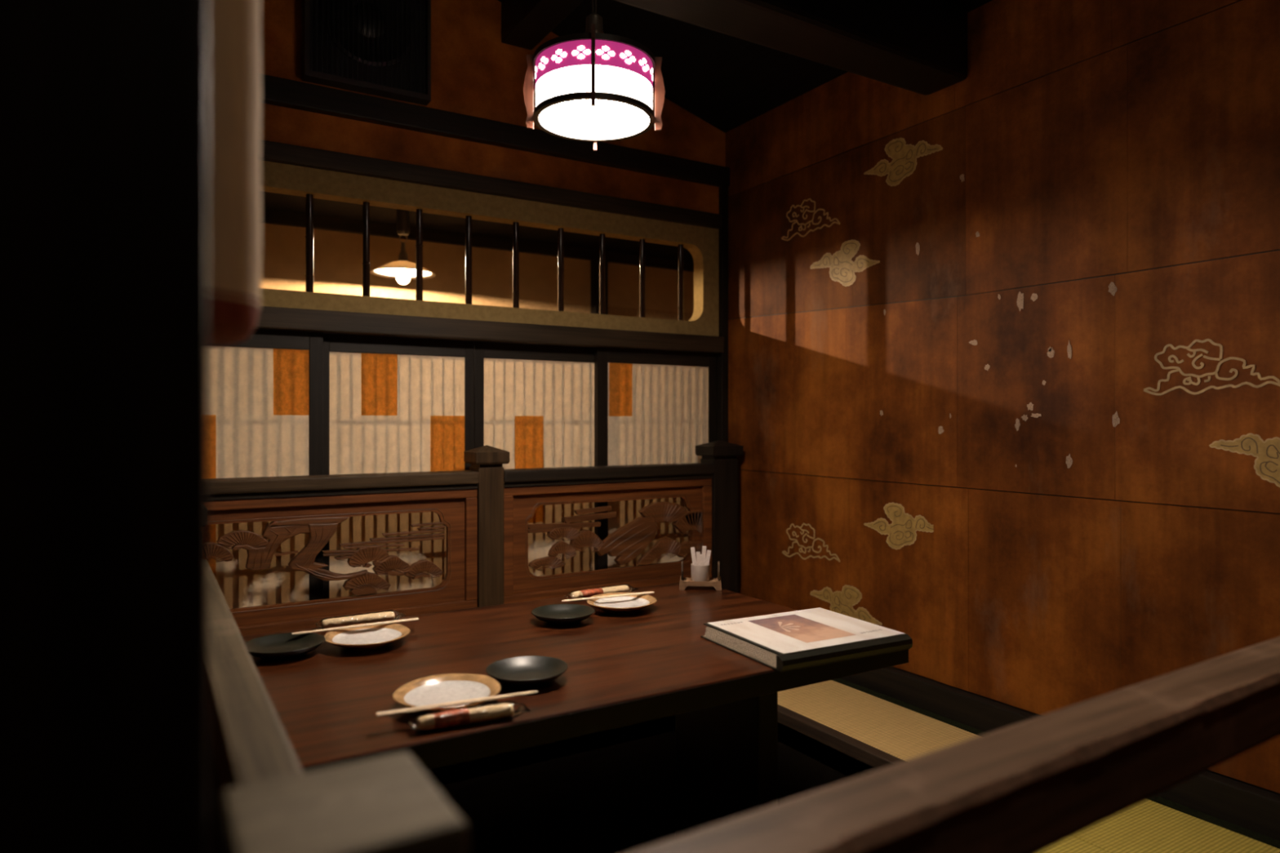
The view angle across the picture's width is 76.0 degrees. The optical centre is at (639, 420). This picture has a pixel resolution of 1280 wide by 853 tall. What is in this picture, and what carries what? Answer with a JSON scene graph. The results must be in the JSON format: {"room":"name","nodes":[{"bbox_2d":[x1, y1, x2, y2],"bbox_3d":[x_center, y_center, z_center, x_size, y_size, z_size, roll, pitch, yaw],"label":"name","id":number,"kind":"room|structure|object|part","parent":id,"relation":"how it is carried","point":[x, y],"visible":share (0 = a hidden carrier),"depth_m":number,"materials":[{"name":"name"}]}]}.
{"room":"japanese restaurant","nodes":[
{"label":"japanese restaurant","id":0,"kind":"room"},
{"bbox_2d":[260,208,693,320],"bbox_3d":[-1.259,-0.006,3.335,4.700,1.632,0.110,0,0,-31],"label":"wall","id":1,"kind":"structure","parent":0,"point":[337,242],"depth_m":3.62,"materials":[{"name":"beige paint"}]},
{"bbox_3d":[-0.196,0.018,3.943,0.070,1.583,0.049,0,0,-31],"label":"wall post","id":2,"kind":"part","parent":1,"relation":"part of","materials":[{"name":"black wood"}]},
{"bbox_2d":[261,191,693,261],"bbox_3d":[-1.008,-0.841,2.920,4.700,0.038,1.080,0,0,-31],"label":"ceiling","id":3,"kind":"structure","parent":0,"point":[270,201],"depth_m":3.45,"materials":[{"name":"brown wood"}]},
{"bbox_2d":[369,208,435,279],"bbox_3d":[-0.914,-0.673,3.164,0.245,0.295,0.245,0,0,-31],"label":"pendant lamp","id":4,"kind":"object","parent":3,"relation":"hanging from","point":[402,268],"visible":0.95,"depth_m":3.15,"materials":[{"name":"white"}]},
{"bbox_3d":[-0.914,-0.591,3.164,0.245,0.048,0.245,0,0,-31],"label":"lamp shade","id":5,"kind":"part","parent":4,"relation":"part of","materials":[{"name":"white glass"}]},
{"bbox_2d":[398,242,408,261],"bbox_3d":[-0.914,-0.649,3.164,0.040,0.077,0.040,0,0,-31],"label":"socket","id":6,"kind":"object","parent":4,"relation":"attached to","point":[402,255],"depth_m":3.15,"materials":[{"name":"brown metal"}]},
{"bbox_2d":[260,0,725,213],"bbox_3d":[-1.211,-0.639,2.131,3.535,2.898,0.060,0,0,-31],"label":"wall","id":7,"kind":"structure","parent":0,"point":[473,73],"depth_m":2.52,"materials":[{"name":"wood"}]},
{"bbox_2d":[302,0,431,106],"bbox_3d":[-0.773,-1.189,2.332,0.346,0.500,0.047,0,0,-31],"label":"wall speaker","id":8,"kind":"object","parent":7,"relation":"attached to","point":[382,48],"visible":1,"depth_m":2.32,"materials":[{"name":"black plastic"}]},
{"bbox_2d":[254,306,724,353],"bbox_3d":[-0.620,-0.277,2.475,2.103,0.058,0.104,0,0,-31],"label":"trim","id":9,"kind":"structure","parent":7,"relation":"attached to","point":[326,322],"depth_m":2.48,"materials":[{"name":"brown wood"}]},
{"bbox_2d":[260,160,719,336],"bbox_3d":[-0.605,-0.505,2.498,2.053,0.398,0.060,0,0,-31],"label":"window","id":10,"kind":"structure","parent":7,"relation":"in","point":[702,242],"depth_m":2.56,"materials":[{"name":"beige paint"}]},
{"bbox_2d":[260,139,722,229],"bbox_3d":[-1.205,-0.728,2.090,3.503,0.050,0.027,0,0,-31],"label":"trim","id":11,"kind":"structure","parent":7,"relation":"attached to","point":[270,151],"depth_m":2.50,"materials":[{"name":"brown wood"}]},
{"bbox_2d":[261,74,729,186],"bbox_3d":[-1.189,-0.892,2.094,3.535,0.068,0.035,0,0,-31],"label":"trim","id":12,"kind":"structure","parent":7,"relation":"attached to","point":[275,91],"depth_m":2.49,"materials":[{"name":"black wood"}]},
{"bbox_2d":[425,715,876,852],"bbox_3d":[-0.678,1.015,1.250,3.535,0.410,2.120,0,0,-31],"label":"floor","id":13,"kind":"structure","parent":0,"point":[620,797],"depth_m":2.12,"materials":[{"name":"black wood"}]},
{"bbox_2d":[0,0,208,852],"bbox_3d":[-0.393,-0.220,0.335,0.376,2.660,0.130,0,0,-31],"label":"pillar","id":14,"kind":"structure","parent":13,"relation":"on","point":[104,104],"depth_m":0.36,"materials":[{"name":"black wood"}]},
{"bbox_2d":[208,440,742,635],"bbox_3d":[-0.484,0.424,2.431,1.914,0.712,0.108,0,0,-31],"label":"wooden partition","id":15,"kind":"object","parent":13,"relation":"on","point":[486,509],"visible":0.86,"depth_m":2.40,"materials":[{"name":"brown wood"}]},
{"bbox_3d":[-0.855,0.374,2.198,0.798,0.312,0.018,0,0,-31],"label":"carved panel","id":16,"kind":"part","parent":15,"relation":"part of","materials":[{"name":"red wood"}]},
{"bbox_3d":[-0.857,0.211,2.200,0.858,0.026,0.052,0,0,-31],"label":"frame rail","id":17,"kind":"part","parent":15,"relation":"part of","materials":[{"name":"red wood"}]},
{"bbox_3d":[-0.858,0.166,2.203,0.858,0.035,0.087,0,0,-31],"label":"rail","id":18,"kind":"part","parent":15,"relation":"part of","materials":[{"name":"brown wood"}]},
{"bbox_3d":[-0.857,0.544,2.200,0.858,0.041,0.052,0,0,-31],"label":"frame rail","id":19,"kind":"part","parent":15,"relation":"part of","materials":[{"name":"red wood"}]},
{"bbox_3d":[-0.458,0.459,2.447,0.079,0.643,0.084,0,0,-31],"label":"post","id":20,"kind":"part","parent":15,"relation":"part of","materials":[{"name":"brown wood"}]},
{"bbox_3d":[-0.093,0.544,2.663,0.770,0.041,0.052,0,0,-31],"label":"frame rail","id":21,"kind":"part","parent":15,"relation":"part of","materials":[{"name":"red wood"}]},
{"bbox_3d":[-0.093,0.211,2.663,0.770,0.026,0.052,0,0,-31],"label":"frame rail","id":22,"kind":"part","parent":15,"relation":"part of","materials":[{"name":"red wood"}]},
{"bbox_3d":[-0.091,0.374,2.660,0.710,0.312,0.018,0,0,-31],"label":"carved panel","id":23,"kind":"part","parent":15,"relation":"part of","materials":[{"name":"red wood"}]},
{"bbox_3d":[-0.094,0.166,2.665,0.770,0.035,0.087,0,0,-31],"label":"rail","id":24,"kind":"part","parent":15,"relation":"part of","materials":[{"name":"black wood"}]},
{"bbox_3d":[0.280,0.457,2.893,0.105,0.647,0.084,0,0,-31],"label":"post","id":25,"kind":"part","parent":15,"relation":"part of","materials":[{"name":"black wood"}]},
{"bbox_2d":[241,582,908,836],"bbox_3d":[-0.145,0.800,1.570,1.108,0.760,0.707,0,0,-31],"label":"dining table","id":26,"kind":"object","parent":13,"relation":"on","point":[651,662],"visible":0.59,"depth_m":1.43,"materials":[{"name":"brown wood"}]},
{"bbox_2d":[244,632,325,659],"bbox_3d":[-0.641,0.409,1.474,0.140,0.022,0.138,0,0,-31],"label":"saucer","id":27,"kind":"object","parent":26,"relation":"on","point":[284,646],"visible":0.97,"depth_m":1.50,"materials":[{"name":"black ceramic"}]},
{"bbox_2d":[315,609,406,629],"bbox_3d":[-0.574,0.409,1.689,0.175,0.024,0.036,0,0,-31],"label":"towel","id":28,"kind":"object","parent":26,"relation":"on","point":[387,615],"visible":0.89,"depth_m":1.68,"materials":[{"name":"white fabric"}]},
{"bbox_2d":[324,622,410,650],"bbox_3d":[-0.512,0.409,1.540,0.156,0.022,0.161,0,0,-21],"label":"plate","id":29,"kind":"object","parent":26,"relation":"on","point":[373,637],"visible":0.98,"depth_m":1.55,"materials":[{"name":"ceramic"}]},
{"bbox_2d":[291,617,418,634],"bbox_3d":[-0.546,0.396,1.583,0.235,0.003,0.011,0,0,-30],"label":"chopsticks","id":30,"kind":"object","parent":29,"relation":"on","point":[416,618],"visible":1,"depth_m":1.58,"materials":[{"name":"brown wood"}]},
{"bbox_2d":[392,673,501,712],"bbox_3d":[-0.285,0.409,1.216,0.157,0.022,0.160,0,0,42],"label":"plate","id":31,"kind":"object","parent":26,"relation":"on","point":[446,687],"visible":0.83,"depth_m":1.24,"materials":[{"name":"ceramic"}]},
{"bbox_2d":[375,690,537,716],"bbox_3d":[-0.253,0.396,1.152,0.227,0.003,0.011,0,0,-25],"label":"chopsticks","id":32,"kind":"object","parent":31,"relation":"on","point":[513,695],"visible":1,"depth_m":1.14,"materials":[{"name":"brown wood"}]},
{"bbox_2d":[408,701,530,733],"bbox_3d":[-0.236,0.409,1.137,0.163,0.024,0.036,0,0,-25],"label":"towel","id":33,"kind":"object","parent":26,"relation":"on","point":[440,720],"visible":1,"depth_m":1.13,"materials":[{"name":"white fabric"}]},
{"bbox_2d":[432,708,470,729],"bbox_3d":[-0.260,0.409,1.125,0.047,0.020,0.026,0,0,-25],"label":"print","id":34,"kind":"object","parent":33,"relation":"on","point":[458,717],"depth_m":1.12},
{"bbox_2d":[485,655,568,687],"bbox_3d":[-0.182,0.409,1.324,0.133,0.022,0.133,0,0,-31],"label":"saucer","id":35,"kind":"object","parent":26,"relation":"on","point":[523,671],"visible":1,"depth_m":1.34,"materials":[{"name":"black ceramic"}]},
{"bbox_2d":[531,604,595,625],"bbox_3d":[-0.161,0.409,1.718,0.133,0.022,0.133,0,0,-31],"label":"saucer","id":36,"kind":"object","parent":26,"relation":"on","point":[553,614],"visible":1,"depth_m":1.74,"materials":[{"name":"black ceramic"}]},
{"bbox_2d":[564,583,638,599],"bbox_3d":[-0.091,0.409,1.958,0.188,0.025,0.038,0,0,-34],"label":"towel","id":37,"kind":"object","parent":26,"relation":"on","point":[588,593],"visible":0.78,"depth_m":1.95,"materials":[{"name":"white fabric"}]},
{"bbox_2d":[580,587,604,597],"bbox_3d":[-0.117,0.409,1.940,0.056,0.021,0.027,0,0,-34],"label":"print","id":38,"kind":"object","parent":37,"relation":"on","point":[588,593],"depth_m":1.93},
{"bbox_2d":[586,591,657,613],"bbox_3d":[-0.042,0.409,1.828,0.156,0.022,0.161,0,0,34],"label":"plate","id":39,"kind":"object","parent":26,"relation":"on","point":[624,604],"visible":0.96,"depth_m":1.84,"materials":[{"name":"ceramic"}]},
{"bbox_2d":[561,591,654,601],"bbox_3d":[-0.070,0.396,1.849,0.224,0.003,0.011,0,0,-24],"label":"chopsticks","id":40,"kind":"object","parent":39,"relation":"on","point":[650,592],"visible":1,"depth_m":1.85,"materials":[{"name":"brown wood"}]},
{"bbox_2d":[679,560,721,591],"bbox_3d":[0.152,0.386,2.058,0.106,0.068,0.053,0,0,5],"label":"wooden rack","id":41,"kind":"object","parent":26,"relation":"on","point":[684,582],"visible":0.96,"depth_m":2.04,"materials":[{"name":"brown wood"}]},
{"bbox_3d":[0.107,0.376,2.064,0.005,0.048,0.035,0,0,5],"label":"arm","id":42,"kind":"part","parent":41,"relation":"part of","materials":[{"name":"brown wood"}]},
{"bbox_2d":[681,577,718,582],"bbox_3d":[0.152,0.404,2.058,0.100,0.008,0.044,0,0,5],"label":"shelf","id":43,"kind":"object","parent":41,"relation":"attached to","point":[683,580],"depth_m":2.05,"materials":[{"name":"brown wood"}]},
{"bbox_2d":[690,563,710,581],"bbox_3d":[0.152,0.380,2.058,0.048,0.040,0.048,0,0,-31],"label":"paper cup","id":44,"kind":"object","parent":41,"relation":"on","point":[699,573],"visible":0.97,"depth_m":2.04,"materials":[{"name":"white paper"}]},
{"bbox_2d":[690,546,697,565],"bbox_3d":[0.137,0.356,2.057,0.021,0.079,0.005,0,0,16],"label":"sachet","id":45,"kind":"object","parent":44,"relation":"in","point":[692,549],"visible":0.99,"depth_m":2.06,"materials":[{"name":"white paper"}]},
{"bbox_2d":[696,551,700,565],"bbox_3d":[0.148,0.362,2.064,0.013,0.066,0.005,0,0,5],"label":"sachet","id":46,"kind":"object","parent":44,"relation":"in","point":[697,553],"visible":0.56,"depth_m":2.06,"materials":[{"name":"white paper"}]},
{"bbox_2d":[697,554,702,565],"bbox_3d":[0.152,0.364,2.049,0.012,0.062,0.004,0,0,5],"label":"sachet","id":47,"kind":"object","parent":44,"relation":"in","point":[700,556],"visible":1,"depth_m":2.05,"materials":[{"name":"white paper"}]},
{"bbox_2d":[702,546,706,565],"bbox_3d":[0.160,0.355,2.064,0.015,0.081,0.007,0,0,5],"label":"sachet","id":48,"kind":"object","parent":44,"relation":"in","point":[704,548],"visible":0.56,"depth_m":2.06,"materials":[{"name":"white paper"}]},
{"bbox_2d":[704,550,711,565],"bbox_3d":[0.168,0.359,2.051,0.022,0.073,0.003,0,0,5],"label":"sachet","id":49,"kind":"object","parent":44,"relation":"in","point":[708,552],"visible":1,"depth_m":2.05,"materials":[{"name":"white paper"}]},
{"bbox_3d":[0.197,0.376,2.056,0.005,0.048,0.035,0,0,5],"label":"arm","id":50,"kind":"part","parent":41,"relation":"part of","materials":[{"name":"brown wood"}]},
{"bbox_3d":[0.180,0.820,1.769,0.050,0.720,0.300,0,0,-31],"label":"leg","id":51,"kind":"part","parent":26,"relation":"part of","materials":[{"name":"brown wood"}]},
{"bbox_2d":[700,607,912,671],"bbox_3d":[0.309,0.406,1.546,0.297,0.028,0.258,0,0,-28],"label":"book","id":52,"kind":"object","parent":26,"relation":"on","point":[783,642],"visible":1,"depth_m":1.49,"materials":[{"name":"white paper"}]},
{"bbox_2d":[748,614,856,642],"bbox_3d":[0.304,0.393,1.556,0.115,0.001,0.179,0,0,-28],"label":"print","id":53,"kind":"object","parent":52,"relation":"on","point":[795,628],"depth_m":1.55},
{"bbox_2d":[424,703,903,786],"bbox_3d":[-0.046,0.823,1.679,1.330,0.085,0.950,0,0,-31],"label":"trim","id":54,"kind":"structure","parent":13,"relation":"on","point":[874,757],"depth_m":2.05,"materials":[{"name":"brown wood"}]},
{"bbox_3d":[-0.283,0.823,2.070,1.260,0.085,0.035,0,0,-31],"label":"pit frame","id":55,"kind":"part","parent":54,"relation":"part of","materials":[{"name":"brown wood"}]},
{"bbox_3d":[0.508,0.823,2.014,0.035,0.085,0.950,0,0,-31],"label":"pit frame","id":56,"kind":"part","parent":54,"relation":"part of","materials":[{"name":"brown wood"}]},
{"bbox_2d":[208,562,1279,852],"bbox_3d":[0.210,0.631,1.446,1.804,0.958,1.529,0,0,-31],"label":"railing","id":57,"kind":"object","parent":13,"relation":"on","point":[1031,785],"visible":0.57,"depth_m":0.63,"materials":[{"name":"brown wood"}]},
{"bbox_3d":[-0.522,0.300,1.022,0.049,0.060,1.340,0,0,-31],"label":"rail","id":58,"kind":"part","parent":57,"relation":"part of","materials":[{"name":"brown wood"}]},
{"bbox_3d":[0.616,0.302,0.870,1.706,0.064,0.073,0,0,-32],"label":"rail","id":59,"kind":"part","parent":57,"relation":"part of","materials":[{"name":"brown wood"}]},
{"bbox_2d":[777,678,986,760],"bbox_3d":[0.641,0.794,2.123,0.303,0.032,0.904,0,0,-31],"label":"mat","id":60,"kind":"object","parent":13,"relation":"on","point":[904,731],"visible":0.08,"depth_m":2.15,"materials":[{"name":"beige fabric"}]},
{"bbox_2d":[1037,835,1109,852],"bbox_3d":[0.328,0.794,1.065,1.324,0.032,0.484,0,0,-31],"label":"mat","id":61,"kind":"object","parent":13,"relation":"on","point":[1072,844],"visible":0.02,"depth_m":1.50,"materials":[{"name":"green wicker"}]},
{"bbox_2d":[1072,795,1279,852],"bbox_3d":[1.013,0.794,1.508,0.303,0.032,0.530,0,0,-31],"label":"mat","id":62,"kind":"object","parent":13,"relation":"on","point":[1156,824],"visible":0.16,"depth_m":1.54,"materials":[{"name":"green wicker"}]},
{"bbox_3d":[-0.612,0.789,2.493,2.135,0.042,0.080,0,0,-31],"label":"trim","id":63,"kind":"structure","parent":13,"relation":"on","visible":0},
{"bbox_2d":[208,328,323,608],"bbox_3d":[-1.102,0.255,2.187,0.480,1.026,0.028,0,0,-31],"label":"screen","id":64,"kind":"object","parent":63,"relation":"on","point":[265,389],"visible":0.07,"depth_m":2.23,"materials":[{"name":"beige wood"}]},
{"bbox_3d":[-1.103,-0.228,2.183,0.414,0.060,0.023,0,0,-31],"label":"rail","id":65,"kind":"part","parent":64,"relation":"part of","materials":[{"name":"black wood"}]},
{"bbox_2d":[323,333,474,599],"bbox_3d":[-0.720,0.255,2.448,0.460,1.026,0.028,0,0,-31],"label":"screen","id":66,"kind":"object","parent":63,"relation":"on","point":[391,404],"visible":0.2,"depth_m":2.43,"materials":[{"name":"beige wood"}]},
{"bbox_3d":[-0.719,-0.228,2.446,0.400,0.060,0.023,0,0,-31],"label":"rail","id":67,"kind":"part","parent":66,"relation":"part of","materials":[{"name":"black wood"}]},
{"bbox_2d":[474,341,594,576],"bbox_3d":[-0.324,0.255,2.688,0.465,1.026,0.028,0,0,-31],"label":"screen","id":68,"kind":"object","parent":63,"relation":"on","point":[535,403],"visible":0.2,"depth_m":2.67,"materials":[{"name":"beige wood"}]},
{"bbox_3d":[-0.323,-0.228,2.686,0.405,0.060,0.023,0,0,-31],"label":"rail","id":69,"kind":"part","parent":68,"relation":"part of","materials":[{"name":"black wood"}]},
{"bbox_2d":[594,346,716,569],"bbox_3d":[0.063,0.255,2.892,0.497,1.026,0.028,0,0,-31],"label":"screen","id":70,"kind":"object","parent":63,"relation":"on","point":[651,406],"visible":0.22,"depth_m":2.86,"materials":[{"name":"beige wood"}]},
{"bbox_3d":[0.066,-0.228,2.891,0.421,0.060,0.023,0,0,-31],"label":"rail","id":71,"kind":"part","parent":70,"relation":"part of","materials":[{"name":"black wood"}]},
{"bbox_2d":[497,0,992,133],"bbox_3d":[-0.136,-1.572,0.432,3.615,1.070,4.080,0,0,-31],"label":"ceiling","id":72,"kind":"structure","parent":0,"point":[726,82],"depth_m":2.60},
{"bbox_2d":[208,0,261,346],"bbox_3d":[-0.327,-0.816,0.579,0.109,1.520,0.109,0,0,-31],"label":"hanging lantern","id":73,"kind":"object","parent":72,"relation":"hanging from","point":[234,46],"visible":0.37,"depth_m":0.56,"materials":[{"name":"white paper"}]},
{"bbox_2d":[501,0,583,49],"bbox_3d":[-0.158,-1.251,2.207,0.105,0.138,0.899,0,0,-31],"label":"ceiling beam","id":74,"kind":"structure","parent":72,"relation":"attached to","point":[525,24],"depth_m":2.44,"materials":[{"name":"brown wood"}]},
{"bbox_2d":[613,0,967,95],"bbox_3d":[-0.035,-1.263,1.636,2.034,0.756,0.194,0,0,-31],"label":"ceiling beam","id":75,"kind":"structure","parent":72,"relation":"attached to","point":[920,46],"depth_m":1.95,"materials":[{"name":"brown wood"}]},
{"bbox_2d":[523,0,665,151],"bbox_3d":[-0.091,-0.972,1.637,0.242,0.780,0.242,0,0,45],"label":"pendant lantern","id":76,"kind":"object","parent":75,"relation":"hanging from","point":[594,86],"visible":1,"depth_m":1.57,"materials":[{"name":"beige paper"}]},
{"bbox_3d":[-0.094,-1.086,1.637,0.004,0.552,0.004,0,0,29],"label":"cord","id":77,"kind":"part","parent":76,"relation":"part of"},
{"bbox_3d":[-0.091,-0.633,1.637,0.233,0.055,0.233,0,0,-31],"label":"lamp shade","id":78,"kind":"part","parent":76,"relation":"part of","materials":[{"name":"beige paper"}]},
{"bbox_2d":[538,99,648,137],"bbox_3d":[-0.091,-0.606,1.637,0.221,0.002,0.221,0,0,-31],"label":"diffuser","id":79,"kind":"object","parent":76,"relation":"attached to","point":[557,117],"depth_m":1.64,"materials":[{"name":"beige"}]},
{"bbox_2d":[584,13,604,33],"bbox_3d":[-0.091,-0.782,1.637,0.039,0.060,0.039,0,0,-31],"label":"socket","id":80,"kind":"object","parent":76,"relation":"attached to","point":[593,18],"depth_m":1.62,"materials":[{"name":"brown metal"}]},
{"bbox_3d":[-0.088,-1.086,1.638,0.004,0.552,0.004,0,0,-1],"label":"cord","id":81,"kind":"part","parent":76,"relation":"part of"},
{"bbox_2d":[725,0,1279,795],"bbox_3d":[1.374,0.005,1.346,0.085,2.350,4.080,0,0,-31],"label":"wall","id":82,"kind":"structure","parent":0,"point":[1003,339],"depth_m":1.98,"materials":[{"name":"brown wood"}]},
{"bbox_2d":[716,186,728,442],"bbox_3d":[0.292,-0.024,3.029,0.032,1.668,0.080,0,0,-31],"label":"trim","id":83,"kind":"structure","parent":82,"relation":"attached to","point":[722,357],"depth_m":3.00,"materials":[{"name":"black wood"}]},
{"bbox_2d":[840,666,1279,840],"bbox_3d":[0.835,0.757,2.130,0.035,0.105,2.060,0,0,-31],"label":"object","id":84,"kind":"structure","parent":82,"relation":"attached to","point":[1246,806],"depth_m":1.99,"materials":[{"name":"brown wood"}]}
]}

